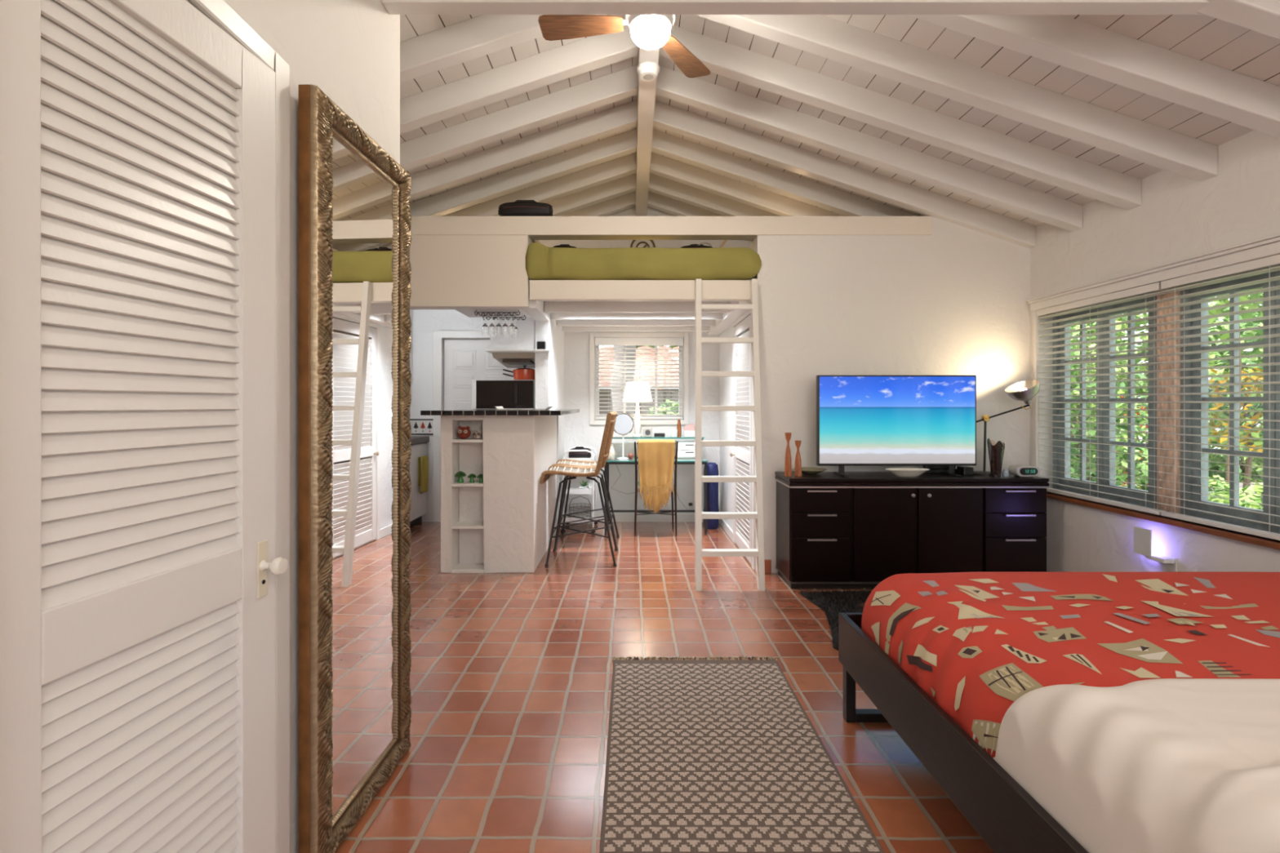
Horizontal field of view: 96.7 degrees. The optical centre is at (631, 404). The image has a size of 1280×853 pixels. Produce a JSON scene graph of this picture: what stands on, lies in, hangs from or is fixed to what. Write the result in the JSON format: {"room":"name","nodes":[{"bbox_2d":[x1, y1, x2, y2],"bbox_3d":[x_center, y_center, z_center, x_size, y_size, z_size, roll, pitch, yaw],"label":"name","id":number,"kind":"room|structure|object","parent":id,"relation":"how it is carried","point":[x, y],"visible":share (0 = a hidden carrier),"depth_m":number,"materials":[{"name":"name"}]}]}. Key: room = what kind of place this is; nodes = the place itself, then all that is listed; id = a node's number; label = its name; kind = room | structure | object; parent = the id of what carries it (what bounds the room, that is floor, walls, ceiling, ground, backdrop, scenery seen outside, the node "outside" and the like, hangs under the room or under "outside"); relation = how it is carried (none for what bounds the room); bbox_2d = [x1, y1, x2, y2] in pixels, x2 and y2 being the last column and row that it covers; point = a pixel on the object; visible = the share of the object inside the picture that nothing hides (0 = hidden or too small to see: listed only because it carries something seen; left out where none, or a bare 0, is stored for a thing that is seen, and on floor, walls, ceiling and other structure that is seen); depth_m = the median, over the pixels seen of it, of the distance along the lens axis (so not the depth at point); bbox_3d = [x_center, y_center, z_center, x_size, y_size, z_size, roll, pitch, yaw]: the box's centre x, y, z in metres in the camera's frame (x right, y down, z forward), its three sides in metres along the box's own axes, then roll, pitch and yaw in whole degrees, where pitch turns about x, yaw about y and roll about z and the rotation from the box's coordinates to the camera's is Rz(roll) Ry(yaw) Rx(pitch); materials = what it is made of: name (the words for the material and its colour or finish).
{"room":"studio apartment","nodes":[
{"label":"studio apartment","id":0,"kind":"room"},
{"bbox_2d":[186,0,399,852],"bbox_3d":[-1.825,-0.329,-0.145,1.850,3.158,4.710,0,0,0],"label":"wall","id":1,"kind":"structure","parent":0,"point":[349,50],"depth_m":1.64,"materials":[{"name":"white paint"}]},
{"bbox_2d":[0,0,288,852],"bbox_3d":[-0.879,0.218,1.074,0.090,2.044,0.605,0,0,6],"label":"door","id":2,"kind":"structure","parent":1,"relation":"in","point":[139,566],"depth_m":1.03,"materials":[{"name":"white paint"}]},
{"bbox_2d":[188,0,289,852],"bbox_3d":[-0.891,0.182,1.100,0.018,2.136,0.750,0,0,0],"label":"trim","id":3,"kind":"structure","parent":1,"relation":"attached to","point":[220,12],"depth_m":1.44,"materials":[{"name":"white paint"}]},
{"bbox_2d":[454,309,530,317],"bbox_3d":[-1.103,-0.962,4.560,0.515,0.474,0.400,0,0,0],"label":"ceiling","id":4,"kind":"structure","parent":0,"point":[468,313],"depth_m":4.50,"materials":[{"name":"white paint"}]},
{"bbox_2d":[474,310,525,320],"bbox_3d":[-1.040,-0.703,4.520,0.358,0.046,0.248,0,0,0],"label":"glass rack","id":5,"kind":"object","parent":4,"relation":"attached to","point":[517,314],"visible":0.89,"depth_m":4.40,"materials":[{"name":"grey metal"}]},
{"bbox_2d":[440,300,564,573],"bbox_3d":[-1.070,0.029,5.132,0.700,2.454,1.836,0,0,0],"label":"wall","id":6,"kind":"structure","parent":0,"point":[502,523],"depth_m":4.23,"materials":[{"name":"white paint"}]},
{"bbox_2d":[420,408,579,415],"bbox_3d":[-1.020,0.064,4.835,1.020,0.034,1.430,0,0,0],"label":"countertop","id":7,"kind":"structure","parent":6,"relation":"on","point":[463,411],"depth_m":4.12,"materials":[{"name":"black tile"}]},
{"bbox_2d":[471,379,534,408],"bbox_3d":[-1.133,-0.084,5.135,0.545,0.256,0.370,0,0,0],"label":"microwave","id":8,"kind":"object","parent":7,"relation":"on","point":[486,393],"visible":0.88,"depth_m":4.98,"materials":[{"name":"black plastic"}]},
{"bbox_2d":[502,364,534,380],"bbox_3d":[-1.004,-0.282,5.130,0.292,0.138,0.214,0,0,0],"label":"cooking pot","id":9,"kind":"object","parent":8,"relation":"on","point":[524,373],"visible":0.84,"depth_m":5.05,"materials":[{"name":"red metal"}]},
{"bbox_2d":[485,317,551,368],"bbox_3d":[-0.973,-0.774,5.232,0.545,0.848,0.775,0,0,0],"label":"upper cabinet","id":10,"kind":"object","parent":6,"relation":"attached to","point":[511,352],"visible":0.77,"depth_m":4.93,"materials":[{"name":"white paint"}]},
{"bbox_2d":[492,352,534,368],"bbox_3d":[-1.030,-0.398,5.241,0.370,0.095,0.618,0,0,0],"label":"hood","id":11,"kind":"object","parent":10,"relation":"attached to","point":[509,360],"depth_m":5.05,"materials":[{"name":"beige metal"}]},
{"bbox_2d":[485,349,551,352],"bbox_3d":[-0.973,-0.456,4.887,0.545,0.020,0.084,0,0,0],"label":"shelf","id":12,"kind":"object","parent":10,"relation":"attached to","point":[486,350],"depth_m":4.85,"materials":[{"name":"white paint"}]},
{"bbox_2d":[409,206,753,521],"bbox_3d":[0.100,-0.494,6.140,6.100,3.489,0.180,0,0,0],"label":"wall","id":13,"kind":"structure","parent":0,"point":[578,432],"depth_m":6.05,"materials":[{"name":"white paint"}]},
{"bbox_2d":[433,329,490,522],"bbox_3d":[-1.620,0.233,6.040,0.970,2.034,0.020,0,0,0],"label":"trim","id":14,"kind":"structure","parent":13,"relation":"attached to","point":[438,335],"depth_m":6.03,"materials":[{"name":"white paint"}]},
{"bbox_2d":[444,339,516,409],"bbox_3d":[-1.620,0.275,6.113,0.792,1.940,0.054,0,0,0],"label":"door","id":15,"kind":"structure","parent":13,"relation":"in","point":[465,361],"depth_m":6.10,"materials":[{"name":"white paint"}]},
{"bbox_2d":[589,332,688,425],"bbox_3d":[0.075,-0.270,6.106,1.050,0.986,0.148,0,0,0],"label":"window","id":16,"kind":"structure","parent":13,"relation":"in","point":[592,335],"depth_m":6.03,"materials":[{"name":"white paint"}]},
{"bbox_2d":[595,337,683,418],"bbox_3d":[0.075,-0.275,6.067,0.940,0.865,0.055,0,0,0],"label":"blind","id":17,"kind":"object","parent":16,"relation":"attached to","point":[598,340],"visible":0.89,"depth_m":6.05,"materials":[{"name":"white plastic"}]},
{"bbox_2d":[594,514,703,522],"bbox_3d":[0.105,1.208,6.040,1.650,0.085,0.019,0,0,0],"label":"baseboard","id":18,"kind":"structure","parent":13,"relation":"attached to","point":[619,517],"depth_m":6.03,"materials":[{"name":"white paint"}]},
{"bbox_2d":[537,300,751,334],"bbox_3d":[0.080,-0.827,5.160,1.700,0.183,1.780,0,0,0],"label":"ceiling","id":19,"kind":"structure","parent":0,"point":[571,315],"depth_m":5.04,"materials":[{"name":"white paint"}]},
{"bbox_3d":[0.080,-1.030,5.040,1.660,0.223,1.320,0,0,0],"label":"mattress","id":20,"kind":"object","parent":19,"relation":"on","visible":0},
{"bbox_2d":[525,242,761,279],"bbox_3d":[0.085,-1.058,4.865,1.742,0.287,1.400,0,0,0],"label":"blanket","id":21,"kind":"object","parent":20,"relation":"on","point":[543,262],"visible":0.98,"depth_m":4.18,"materials":[{"name":"green fabric"}]},
{"bbox_2d":[335,521,993,852],"bbox_3d":[0.100,1.310,1.875,6.100,0.120,8.750,0,0,0],"label":"floor","id":22,"kind":"structure","parent":0,"point":[511,673],"depth_m":2.56,"materials":[{"name":"tile"}]},
{"bbox_2d":[298,84,411,852],"bbox_3d":[-0.832,0.205,1.782,0.070,2.090,0.575,0,0,2],"label":"floor mirror","id":23,"kind":"object","parent":22,"relation":"on","point":[355,216],"visible":1,"depth_m":1.68,"materials":[{"name":"gold metal"}]},
{"bbox_2d":[331,135,395,817],"bbox_3d":[-0.833,0.205,1.782,0.003,1.922,0.407,0,0,2],"label":"mirror glass","id":24,"kind":"object","parent":23,"relation":"attached to","point":[363,197],"depth_m":1.76,"materials":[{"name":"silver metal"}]},
{"bbox_2d":[409,442,426,528],"bbox_3d":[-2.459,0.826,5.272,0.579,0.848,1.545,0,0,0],"label":"oven","id":25,"kind":"object","parent":22,"relation":"on","point":[419,501],"visible":0.2,"depth_m":5.74,"materials":[{"name":"white paint"}]},
{"bbox_2d":[409,435,429,445],"bbox_3d":[-2.450,0.370,5.273,0.599,0.061,1.546,0,0,0],"label":"countertop","id":26,"kind":"structure","parent":25,"relation":"on","point":[415,440],"depth_m":5.80,"materials":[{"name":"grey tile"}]},
{"bbox_2d":[409,418,433,435],"bbox_3d":[-2.429,0.246,6.045,0.641,0.183,0.008,0,0,0],"label":"trim","id":27,"kind":"structure","parent":25,"relation":"attached to","point":[420,427],"depth_m":6.04,"materials":[{"name":"white"}]},
{"bbox_2d":[416,455,428,493],"bbox_3d":[-2.149,0.723,5.860,0.041,0.375,0.268,0,0,0],"label":"dish towel","id":28,"kind":"object","parent":25,"relation":"hanging from","point":[423,461],"visible":1,"depth_m":5.83,"materials":[{"name":"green fabric"}]},
{"bbox_2d":[539,412,617,566],"bbox_3d":[-0.417,0.658,4.620,0.601,1.184,0.480,0,0,0],"label":"bar stool","id":29,"kind":"object","parent":22,"relation":"on","point":[573,472],"visible":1,"depth_m":4.48,"materials":[{"name":"beige wicker"}]},
{"bbox_2d":[560,446,597,533],"bbox_3d":[-0.520,0.844,5.700,0.334,0.807,0.420,0,0,0],"label":"trolley","id":30,"kind":"object","parent":22,"relation":"on","point":[574,487],"visible":0.7,"depth_m":5.51,"materials":[{"name":"white plastic"}]},
{"bbox_2d":[568,446,591,457],"bbox_3d":[-0.520,0.490,5.697,0.226,0.134,0.204,0,0,0],"label":"handbag","id":31,"kind":"object","parent":30,"relation":"on","point":[571,454],"visible":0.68,"depth_m":5.61,"materials":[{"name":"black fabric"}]},
{"bbox_2d":[564,454,595,461],"bbox_3d":[-0.520,0.545,5.700,0.280,0.050,0.390,0,0,0],"label":"tray","id":32,"kind":"object","parent":30,"relation":"on","point":[593,456],"depth_m":5.51,"materials":[{"name":"plastic"}]},
{"bbox_2d":[568,495,591,517],"bbox_3d":[-0.520,1.027,5.700,0.227,0.223,0.265,0,0,0],"label":"wire basket","id":33,"kind":"object","parent":30,"relation":"on","point":[589,507],"visible":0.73,"depth_m":5.70,"materials":[{"name":"brown"}]},
{"bbox_2d":[564,510,595,523],"bbox_3d":[-0.520,1.125,5.700,0.280,0.050,0.390,0,0,0],"label":"tray","id":34,"kind":"object","parent":30,"relation":"on","point":[567,519],"depth_m":5.65,"materials":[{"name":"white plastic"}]},
{"bbox_2d":[565,483,595,493],"bbox_3d":[-0.520,0.845,5.700,0.280,0.050,0.390,0,0,0],"label":"tray","id":35,"kind":"object","parent":30,"relation":"on","point":[574,487],"depth_m":5.51,"materials":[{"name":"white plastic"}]},
{"bbox_2d":[551,411,619,549],"bbox_3d":[-0.417,0.658,5.120,0.601,1.184,0.480,0,0,0],"label":"bar stool","id":36,"kind":"object","parent":22,"relation":"on","point":[562,462],"visible":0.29,"depth_m":5.20,"materials":[{"name":"wicker"}]},
{"bbox_2d":[604,435,708,534],"bbox_3d":[0.225,0.792,5.697,1.000,0.916,0.567,0,0,0],"label":"glass desk","id":37,"kind":"object","parent":22,"relation":"on","point":[680,460],"visible":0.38,"depth_m":5.58,"materials":[{"name":"teal"}]},
{"bbox_2d":[613,413,634,459],"bbox_3d":[-0.087,0.312,5.600,0.198,0.450,0.120,0,0,41],"label":"makeup mirror","id":38,"kind":"object","parent":37,"relation":"on","point":[624,423],"visible":0.8,"depth_m":5.59,"materials":[{"name":"white metal"}]},
{"bbox_2d":[622,382,652,436],"bbox_3d":[0.057,0.054,5.850,0.304,0.560,0.304,0,0,0],"label":"table lamp","id":39,"kind":"object","parent":37,"relation":"on","point":[637,392],"visible":1,"depth_m":5.75,"materials":[{"name":"white ceramic"}]},
{"bbox_2d":[612,435,703,437],"bbox_3d":[0.247,0.340,5.850,0.955,0.010,0.260,0,0,0],"label":"tabletop","id":40,"kind":"object","parent":37,"relation":"attached to","point":[613,436],"depth_m":5.78,"materials":[{"name":"green glass"}]},
{"bbox_2d":[675,440,694,457],"bbox_3d":[0.570,0.460,5.774,0.240,0.154,0.253,0,0,0],"label":"drawer box","id":41,"kind":"object","parent":37,"relation":"on","point":[686,449],"visible":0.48,"depth_m":5.65,"materials":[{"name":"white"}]},
{"bbox_2d":[683,422,694,436],"bbox_3d":[0.593,0.263,5.830,0.144,0.140,0.060,0,0,0],"label":"holder","id":42,"kind":"object","parent":37,"relation":"on","point":[689,430],"visible":0.86,"depth_m":5.82,"materials":[{"name":"white ceramic"}]},
{"bbox_2d":[634,441,678,535],"bbox_3d":[0.225,0.799,5.525,0.410,0.902,0.486,0,0,0],"label":"desk chair","id":43,"kind":"object","parent":22,"relation":"on","point":[637,483],"visible":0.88,"depth_m":5.38,"materials":[{"name":"brown metal"}]},
{"bbox_2d":[637,439,675,513],"bbox_3d":[0.224,0.669,5.329,0.348,0.682,0.151,0,0,0],"label":"throw blanket","id":44,"kind":"object","parent":43,"relation":"hanging from","point":[655,457],"visible":1,"depth_m":5.28,"materials":[{"name":"fabric"}]},
{"bbox_2d":[703,462,719,529],"bbox_3d":[0.791,0.916,5.718,0.157,0.665,0.135,0,0,-33],"label":"bag","id":45,"kind":"object","parent":22,"relation":"on","point":[712,468],"visible":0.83,"depth_m":5.67,"materials":[{"name":"blue fabric"}]},
{"bbox_2d":[694,279,764,591],"bbox_3d":[0.671,0.168,4.010,0.490,2.165,0.407,0,0,0],"label":"ladder","id":46,"kind":"object","parent":22,"relation":"on","point":[757,478],"visible":1,"depth_m":3.96,"materials":[{"name":"beige paint"}]},
{"bbox_2d":[599,656,884,852],"bbox_3d":[0.306,1.239,1.849,0.804,0.020,1.898,0,0,0],"label":"runner rug","id":47,"kind":"object","parent":22,"relation":"on","point":[711,754],"visible":1,"depth_m":1.93,"materials":[{"name":"beige fabric"}]},
{"bbox_2d":[798,586,872,650],"bbox_3d":[1.685,1.232,3.228,1.384,0.033,1.185,0,0,0],"label":"shag rug","id":48,"kind":"object","parent":22,"relation":"on","point":[833,602],"visible":0.23,"depth_m":3.56,"materials":[{"name":"black carpet"}]},
{"bbox_2d":[774,471,1048,588],"bbox_3d":[1.922,0.874,3.998,1.736,0.752,0.405,0,0,0],"label":"sideboard","id":49,"kind":"object","parent":22,"relation":"on","point":[860,530],"visible":0.94,"depth_m":3.82,"materials":[{"name":"brown wood"}]},
{"bbox_2d":[784,432,791,476],"bbox_3d":[1.083,0.348,3.950,0.052,0.300,0.050,0,0,0],"label":"candlestick","id":50,"kind":"object","parent":49,"relation":"on","point":[788,462],"visible":1,"depth_m":3.93,"materials":[{"name":"brown wood"}]},
{"bbox_2d":[794,440,801,476],"bbox_3d":[1.152,0.376,3.950,0.052,0.245,0.050,0,0,0],"label":"candlestick","id":51,"kind":"object","parent":49,"relation":"on","point":[797,469],"visible":1,"depth_m":3.93,"materials":[{"name":"brown wood"}]},
{"bbox_2d":[793,466,826,474],"bbox_3d":[1.270,0.479,4.060,0.230,0.037,0.230,0,0,0],"label":"shallow bowl","id":52,"kind":"object","parent":49,"relation":"on","point":[806,470],"visible":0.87,"depth_m":4.03,"materials":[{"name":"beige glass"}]},
{"bbox_2d":[816,375,976,476],"bbox_3d":[1.851,0.148,3.995,1.107,0.700,0.210,0,0,0],"label":"television","id":53,"kind":"object","parent":49,"relation":"on","point":[861,420],"visible":1,"depth_m":3.97,"materials":[{"name":"black plastic"}]},
{"bbox_2d":[885,467,929,477],"bbox_3d":[1.885,0.471,3.900,0.300,0.054,0.135,0,0,0],"label":"oval dish","id":54,"kind":"object","parent":49,"relation":"on","point":[899,472],"visible":1,"depth_m":3.87,"materials":[{"name":"beige ceramic"}]},
{"bbox_2d":[919,465,956,473],"bbox_3d":[2.230,0.470,4.135,0.260,0.055,0.070,0,0,0],"label":"media box","id":55,"kind":"object","parent":49,"relation":"on","point":[933,468],"visible":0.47,"depth_m":4.11,"materials":[{"name":"black plastic"}]},
{"bbox_2d":[956,466,973,475],"bbox_3d":[2.360,0.470,4.035,0.070,0.055,0.090,0,0,0],"label":"speaker","id":56,"kind":"object","parent":49,"relation":"on","point":[964,470],"visible":1,"depth_m":3.99},
{"bbox_2d":[986,437,1004,477],"bbox_3d":[2.492,0.363,3.900,0.108,0.269,0.086,0,0,0],"label":"vase","id":57,"kind":"object","parent":49,"relation":"on","point":[996,451],"visible":1,"depth_m":3.88,"materials":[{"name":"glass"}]},
{"bbox_2d":[973,379,1039,475],"bbox_3d":[2.612,0.164,3.999,0.422,0.668,0.202,0,0,17],"label":"reading lamp","id":58,"kind":"object","parent":49,"relation":"on","point":[1025,391],"visible":0.93,"depth_m":3.99,"materials":[{"name":"black metal"}]},
{"bbox_2d":[1008,464,1039,477],"bbox_3d":[2.687,0.459,3.902,0.163,0.078,0.096,0,0,0],"label":"clock radio","id":59,"kind":"object","parent":49,"relation":"on","point":[1018,470],"visible":1,"depth_m":3.86,"materials":[{"name":"white plastic"}]},
{"bbox_2d":[838,612,1088,852],"bbox_3d":[1.768,1.046,1.192,1.865,0.408,2.225,0,0,0],"label":"bed","id":60,"kind":"object","parent":22,"relation":"on","point":[1006,817],"visible":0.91,"depth_m":1.50,"materials":[{"name":"brown wood"}]},
{"bbox_3d":[1.760,0.950,1.177,1.720,0.075,2.115,0,0,0],"label":"mattress","id":61,"kind":"object","parent":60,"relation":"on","visible":0},
{"bbox_2d":[861,571,1279,757],"bbox_3d":[1.761,0.758,1.238,1.798,0.303,2.075,0,0,0],"label":"comforter","id":62,"kind":"object","parent":61,"relation":"on","point":[975,643],"visible":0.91,"depth_m":1.63,"materials":[{"name":"red fabric"}]},
{"bbox_2d":[992,678,1279,852],"bbox_3d":[1.765,0.733,0.759,1.806,0.334,1.219,0,0,0],"label":"blanket","id":63,"kind":"object","parent":62,"relation":"on","point":[1162,765],"visible":0.99,"depth_m":1.05,"materials":[{"name":"beige fabric"}]},
{"bbox_2d":[409,216,1030,573],"bbox_3d":[0.100,-0.070,4.285,5.700,2.640,0.150,0,0,0],"label":"wall","id":64,"kind":"structure","parent":0,"point":[837,295],"depth_m":4.22,"materials":[{"name":"white paint"}]},
{"bbox_2d":[452,521,483,528],"bbox_3d":[-1.218,0.915,4.306,0.235,0.022,0.168,0,0,0],"label":"shelf","id":65,"kind":"object","parent":64,"relation":"attached to","point":[455,525],"depth_m":4.25,"materials":[{"name":"white paint"}]},
{"bbox_2d":[452,480,483,486],"bbox_3d":[-1.218,0.602,4.306,0.235,0.022,0.168,0,0,0],"label":"shelf","id":66,"kind":"object","parent":64,"relation":"attached to","point":[466,483],"depth_m":4.22,"materials":[{"name":"white paint"}]},
{"bbox_2d":[452,438,483,442],"bbox_3d":[-1.218,0.275,4.306,0.235,0.022,0.168,0,0,0],"label":"shelf","id":67,"kind":"object","parent":64,"relation":"attached to","point":[454,440],"depth_m":4.22,"materials":[{"name":"white paint"}]},
{"bbox_2d":[457,426,471,439],"bbox_3d":[-1.268,0.214,4.297,0.104,0.098,0.078,0,0,0],"label":"owl figurine","id":68,"kind":"object","parent":67,"relation":"on","point":[464,433],"visible":1,"depth_m":4.28,"materials":[{"name":"red ceramic"}]},
{"bbox_2d":[497,200,552,216],"bbox_3d":[-0.801,-1.461,4.293,0.412,0.139,0.144,0,0,0],"label":"duffel bag","id":69,"kind":"object","parent":64,"relation":"on","point":[518,207],"visible":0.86,"depth_m":4.23,"materials":[{"name":"black fabric"}]},
{"bbox_2d":[719,241,753,564],"bbox_3d":[1.315,0.000,5.205,0.770,2.500,1.690,0,0,0],"label":"wall","id":70,"kind":"structure","parent":0,"point":[726,350],"depth_m":5.58,"materials":[{"name":"white paint"}]},
{"bbox_2d":[718,519,733,542],"bbox_3d":[0.920,1.208,5.585,0.017,0.085,0.890,0,0,0],"label":"baseboard","id":71,"kind":"structure","parent":70,"relation":"attached to","point":[724,525],"depth_m":5.48,"materials":[{"name":"white paint"}]},
{"bbox_2d":[729,315,751,564],"bbox_3d":[0.909,0.270,4.740,0.078,1.924,0.740,0,0,0],"label":"door","id":72,"kind":"structure","parent":70,"relation":"in","point":[742,352],"depth_m":4.72,"materials":[{"name":"white paint"}]},
{"bbox_2d":[733,310,755,569],"bbox_3d":[0.922,0.248,4.735,0.015,2.003,0.890,0,0,0],"label":"trim","id":73,"kind":"structure","parent":70,"relation":"attached to","point":[748,313],"depth_m":4.33,"materials":[{"name":"white paint"}]},
{"bbox_2d":[381,0,1279,248],"bbox_3d":[0.100,-1.717,2.025,6.700,1.164,9.050,0,0,0],"label":"ceiling","id":74,"kind":"structure","parent":0,"point":[1001,119],"depth_m":3.29,"materials":[{"name":"white wood"}]},
{"bbox_2d":[537,14,711,78],"bbox_3d":[-0.008,-1.829,2.688,0.872,0.241,0.972,0,0,0],"label":"ceiling fan","id":75,"kind":"object","parent":74,"relation":"hanging from","point":[648,32],"visible":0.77,"depth_m":2.72,"materials":[{"name":"brown wood"}]},
{"bbox_2d":[636,62,659,81],"bbox_3d":[0.095,-1.924,3.310,0.132,0.050,0.132,0,0,0],"label":"smoke detector","id":76,"kind":"object","parent":74,"relation":"attached to","point":[646,71],"visible":1,"depth_m":3.27,"materials":[{"name":"white plastic"}]},
{"bbox_2d":[1030,129,1279,572],"bbox_3d":[3.050,-0.025,1.865,0.200,2.550,8.730,0,0,0],"label":"wall","id":77,"kind":"structure","parent":0,"point":[1178,216],"depth_m":3.26,"materials":[{"name":"white paint"}]},
{"bbox_2d":[1052,292,1156,509],"bbox_3d":[3.085,-0.025,3.703,0.090,1.315,0.845,0,0,0],"label":"window","id":78,"kind":"structure","parent":77,"relation":"in","point":[1107,462],"depth_m":3.69,"materials":[{"name":"paint"}]},
{"bbox_2d":[1036,282,1167,515],"bbox_3d":[2.955,-0.030,3.645,0.055,1.296,0.950,0,0,0],"label":"blind","id":79,"kind":"object","parent":78,"relation":"attached to","point":[1148,291],"visible":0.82,"depth_m":3.54,"materials":[{"name":"white plastic"}]},
{"bbox_2d":[1026,233,1279,476],"bbox_3d":[2.922,-0.068,2.635,0.055,1.395,3.090,0,0,0],"label":"trim","id":80,"kind":"structure","parent":77,"relation":"attached to","point":[1269,246],"depth_m":3.21,"materials":[{"name":"white paint"}]},
{"bbox_2d":[1133,526,1174,563],"bbox_3d":[2.906,0.781,3.174,0.068,0.167,0.177,0,0,0],"label":"night light","id":81,"kind":"object","parent":77,"relation":"attached to","point":[1142,536],"visible":1,"depth_m":3.18,"materials":[{"name":"white plastic"}]},
{"bbox_2d":[1046,491,1279,550],"bbox_3d":[3.000,0.644,2.640,0.160,0.028,3.040,0,0,0],"label":"trim","id":82,"kind":"structure","parent":77,"relation":"attached to","point":[1206,529],"depth_m":3.06,"materials":[{"name":"brown wood"}]},
{"bbox_2d":[1156,287,1180,513],"bbox_3d":[3.080,-0.025,3.220,0.120,1.310,0.120,0,0,0],"label":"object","id":83,"kind":"structure","parent":77,"relation":"attached to","point":[1166,453],"depth_m":3.21,"materials":[{"name":"brown wood"}]},
{"bbox_2d":[1163,555,1177,571],"bbox_3d":[2.945,0.892,3.118,0.009,0.115,0.075,0,0,0],"label":"wall outlet","id":84,"kind":"object","parent":77,"relation":"attached to","point":[1166,566],"visible":0.55,"depth_m":3.11,"materials":[{"name":"white plastic"}]},
{"bbox_2d":[1180,267,1279,533],"bbox_3d":[3.085,-0.025,2.710,0.090,1.315,0.900,0,0,0],"label":"window","id":85,"kind":"structure","parent":77,"relation":"in","point":[1275,491],"depth_m":2.92,"materials":[{"name":"paint"}]},
{"bbox_2d":[1160,253,1279,540],"bbox_3d":[2.955,-0.030,2.163,0.055,1.296,1.985,0,0,0],"label":"blind","id":86,"kind":"object","parent":85,"relation":"attached to","point":[1248,268],"visible":1,"depth_m":2.84,"materials":[{"name":"white plastic"}]},
{"label":"outside","id":87,"kind":"structure","parent":0,"visible":0},
{"bbox_2d":[1070,448,1262,509],"bbox_3d":[16.575,1.600,4.000,26.850,0.100,32.000,0,0,0],"label":"ground","id":88,"kind":"structure","parent":87,"point":[1260,478],"depth_m":11.96,"materials":[{"name":"green plant"}]},
{"bbox_2d":[1070,319,1147,490],"bbox_3d":[4.553,0.316,5.804,1.258,2.551,1.378,0,0,0],"label":"trees","id":89,"kind":"object","parent":88,"relation":"on","point":[1118,406],"visible":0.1,"depth_m":5.48,"materials":[{"name":"green plant"}]},
{"bbox_2d":[1070,319,1147,479],"bbox_3d":[6.000,-0.273,8.581,2.652,3.938,2.727,0,0,0],"label":"shrub","id":90,"kind":"object","parent":88,"relation":"on","point":[1118,326],"visible":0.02,"depth_m":7.93,"materials":[{"name":"green plant"}]},
{"bbox_2d":[1070,309,1147,466],"bbox_3d":[10.411,-1.034,14.222,5.306,5.973,4.735,0,0,-37],"label":"shrub","id":91,"kind":"object","parent":88,"relation":"on","point":[1138,316],"visible":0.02,"depth_m":12.81,"materials":[{"name":"green plant"}]},
{"bbox_2d":[1090,395,1209,489],"bbox_3d":[6.601,0.686,7.307,1.194,1.737,1.146,0,0,0],"label":"flowering bush","id":92,"kind":"object","parent":88,"relation":"on","point":[1137,458],"visible":0.04,"depth_m":7.24,"materials":[{"name":"green plant"}]},
{"bbox_2d":[1138,475,1251,507],"bbox_3d":[7.554,1.290,7.708,1.313,0.770,1.138,0,0,0],"label":"shrub","id":93,"kind":"object","parent":88,"relation":"on","point":[1224,493],"visible":0.1,"depth_m":7.41,"materials":[{"name":"green plant"}]},
{"bbox_2d":[1134,298,1262,480],"bbox_3d":[12.792,-0.150,11.931,4.184,4.134,3.321,0,0,0],"label":"shrub","id":94,"kind":"object","parent":88,"relation":"on","point":[1211,457],"visible":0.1,"depth_m":11.58,"materials":[{"name":"green plant"}]},
{"bbox_2d":[1208,367,1262,498],"bbox_3d":[9.870,0.451,9.202,1.615,2.205,1.479,0,0,0],"label":"flowering bush","id":95,"kind":"object","parent":88,"relation":"on","point":[1254,415],"visible":0.44,"depth_m":9.14,"materials":[{"name":"green plant"}]},
{"bbox_2d":[1208,288,1262,484],"bbox_3d":[8.424,-0.986,8.032,3.634,5.076,2.649,0,0,0],"label":"tree","id":96,"kind":"object","parent":88,"relation":"on","point":[1245,316],"visible":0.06,"depth_m":7.94,"materials":[{"name":"green plant"}]},
{"bbox_2d":[1208,292,1262,431],"bbox_3d":[17.983,-1.104,14.473,6.409,6.031,5.420,0,0,0],"label":"shrub","id":97,"kind":"object","parent":88,"relation":"on","point":[1250,324],"visible":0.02,"depth_m":14.88,"materials":[{"name":"green plant"}]},
{"bbox_2d":[1222,475,1262,510],"bbox_3d":[5.494,1.131,4.746,1.028,1.113,0.995,0,0,0],"label":"shrub","id":98,"kind":"object","parent":88,"relation":"on","point":[1256,498],"visible":0.07,"depth_m":4.90,"materials":[{"name":"green plant"}]},
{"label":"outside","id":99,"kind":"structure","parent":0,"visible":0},
{"bbox_3d":[-5.925,1.600,18.125,18.150,0.100,23.750,0,0,0],"label":"floor","id":100,"kind":"structure","parent":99,"visible":0},
{"bbox_2d":[610,345,635,415],"bbox_3d":[-0.121,-0.771,8.200,0.363,4.675,0.326,0,0,0],"label":"trunk","id":101,"kind":"object","parent":100,"relation":"on","point":[614,346],"visible":0.13,"depth_m":8.07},
{"bbox_2d":[599,346,678,415],"bbox_3d":[1.000,0.098,13.800,14.400,2.905,6.400,0,0,0],"label":"house","id":102,"kind":"structure","parent":100,"relation":"on","point":[606,347],"depth_m":11.27,"materials":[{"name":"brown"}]},
{"bbox_2d":[641,399,678,415],"bbox_3d":[0.741,0.732,9.319,1.729,1.659,1.413,0,0,20],"label":"bush","id":103,"kind":"object","parent":100,"relation":"on","point":[667,400],"visible":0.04,"depth_m":9.18,"materials":[{"name":"green plant"}]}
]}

